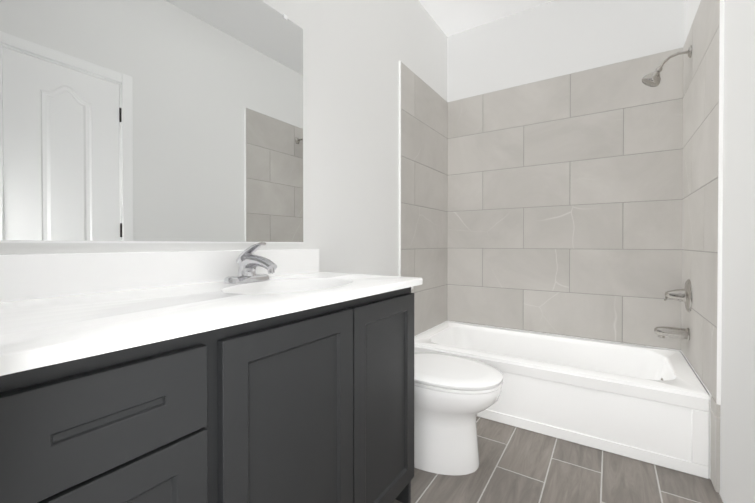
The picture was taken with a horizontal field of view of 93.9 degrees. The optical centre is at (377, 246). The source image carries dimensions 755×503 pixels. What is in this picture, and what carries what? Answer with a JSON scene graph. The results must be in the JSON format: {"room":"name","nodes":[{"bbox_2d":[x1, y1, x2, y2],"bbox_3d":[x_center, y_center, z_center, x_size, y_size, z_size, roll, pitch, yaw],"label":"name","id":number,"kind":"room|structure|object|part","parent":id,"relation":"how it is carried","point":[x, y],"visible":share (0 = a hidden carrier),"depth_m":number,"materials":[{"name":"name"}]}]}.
{"room":"bathroom","nodes":[
{"label":"bathroom","id":0,"kind":"room"},
{"bbox_2d":[0,0,446,336],"bbox_3d":[-0.221,-0.380,1.859,0.120,2.745,2.989,0,1,33],"label":"wall","id":1,"kind":"structure","parent":0,"point":[355,52],"depth_m":1.88,"materials":[{"name":"white paint"}]},
{"bbox_2d":[0,0,303,242],"bbox_3d":[-0.625,-0.490,1.126,0.008,0.958,1.064,0,1,33],"label":"mirror","id":2,"kind":"object","parent":1,"relation":"attached to","point":[151,121],"visible":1,"depth_m":1.05,"materials":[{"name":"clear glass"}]},
{"bbox_2d":[401,62,447,335],"bbox_3d":[0.366,-0.291,2.630,0.012,1.830,0.794,0,1,33],"label":"wall tile","id":3,"kind":"structure","parent":1,"relation":"attached to","point":[424,181],"depth_m":2.59,"materials":[{"name":"tile"}]},
{"bbox_2d":[419,0,553,36],"bbox_3d":[0.108,-1.784,0.852,1.764,0.080,4.289,0,1,33],"label":"ceiling","id":4,"kind":"structure","parent":0,"point":[451,17],"depth_m":2.63,"materials":[{"name":"white paint"}]},
{"bbox_2d":[392,416,723,502],"bbox_3d":[0.108,1.031,0.876,1.764,0.060,4.289,0,1,33],"label":"floor","id":5,"kind":"structure","parent":0,"point":[518,465],"depth_m":1.51,"materials":[{"name":"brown tile"}]},
{"bbox_2d":[0,242,422,502],"bbox_3d":[-0.376,0.493,1.020,0.552,1.014,1.159,0,1,33],"label":"bathroom vanity","id":6,"kind":"object","parent":5,"relation":"on","point":[252,374],"visible":1,"depth_m":0.75,"materials":[{"name":"grey wood"}]},
{"bbox_2d":[224,242,276,283],"bbox_3d":[-0.412,0.052,1.200,0.177,0.135,0.168,0,1,33],"label":"faucet","id":7,"kind":"object","parent":6,"relation":"on","point":[247,262],"depth_m":1.19,"materials":[{"name":"silver metal"}]},
{"bbox_2d":[411,286,502,474],"bbox_3d":[0.221,0.598,1.733,0.758,0.790,0.480,0,1,33],"label":"toilet","id":8,"kind":"object","parent":5,"relation":"on","point":[454,395],"visible":0.6,"depth_m":1.54,"materials":[{"name":"white ceramic"}]},
{"bbox_3d":[0.315,0.584,1.671,0.534,0.046,0.400,0,1,33],"label":"seat","id":9,"kind":"part","parent":8,"relation":"part of","materials":[{"name":"white plastic"}]},
{"bbox_2d":[414,321,711,478],"bbox_3d":[1.008,0.808,2.241,1.523,0.362,0.776,0,1,33],"label":"bathtub","id":10,"kind":"object","parent":5,"relation":"on","point":[650,404],"visible":0.75,"depth_m":1.82,"materials":[{"name":"white ceramic"}]},
{"bbox_2d":[447,0,685,354],"bbox_3d":[1.255,-0.387,2.605,1.524,2.745,0.120,0,1,33],"label":"wall","id":11,"kind":"structure","parent":0,"point":[553,39],"depth_m":2.51,"materials":[{"name":"white paint"}]},
{"bbox_2d":[447,48,682,349],"bbox_3d":[1.219,-0.291,2.551,1.524,1.830,0.012,0,1,33],"label":"wall tile","id":12,"kind":"structure","parent":11,"relation":"attached to","point":[564,204],"depth_m":2.45,"materials":[{"name":"tile"}]},
{"bbox_2d":[683,0,754,502],"bbox_3d":[1.152,-0.372,0.955,0.120,2.745,2.989,0,1,33],"label":"wall","id":13,"kind":"structure","parent":0,"point":[737,445],"depth_m":1.23,"materials":[{"name":"white paint"}]},
{"bbox_2d":[399,0,723,404],"bbox_3d":[0.759,-0.285,1.853,1.523,1.830,0.072,0,1,33],"label":"trim","id":14,"kind":"structure","parent":13,"relation":"attached to","point":[720,193],"depth_m":1.41,"materials":[{"name":"white"}]},
{"bbox_2d":[681,0,719,400],"bbox_3d":[1.611,-0.284,1.772,0.012,1.830,0.857,0,1,33],"label":"wall tile","id":15,"kind":"structure","parent":13,"relation":"attached to","point":[700,172],"depth_m":1.67,"materials":[{"name":"tile"}]},
{"bbox_2d":[642,45,691,86],"bbox_3d":[1.610,-1.000,1.972,0.215,0.182,0.092,0,1,33],"label":"shower head","id":16,"kind":"object","parent":15,"relation":"attached to","point":[652,79],"visible":1,"depth_m":1.97},
{"bbox_2d":[654,326,689,339],"bbox_3d":[1.637,0.477,1.967,0.150,0.070,0.068,0,1,33],"label":"tub spout","id":17,"kind":"object","parent":15,"relation":"attached to","point":[671,332],"visible":1,"depth_m":1.95,"materials":[{"name":"silver metal"}]},
{"bbox_2d":[664,279,691,311],"bbox_3d":[1.655,0.267,1.953,0.108,0.180,0.180,0,1,33],"label":"shower valve","id":18,"kind":"object","parent":15,"relation":"attached to","point":[684,295],"visible":1,"depth_m":1.92,"materials":[{"name":"silver metal"}]},
{"bbox_2d":[710,396,719,492],"bbox_3d":[1.401,0.815,1.463,0.012,0.356,0.094,0,1,33],"label":"wall tile","id":19,"kind":"structure","parent":13,"relation":"attached to","point":[715,447],"depth_m":1.42,"materials":[{"name":"stone"}]}
]}

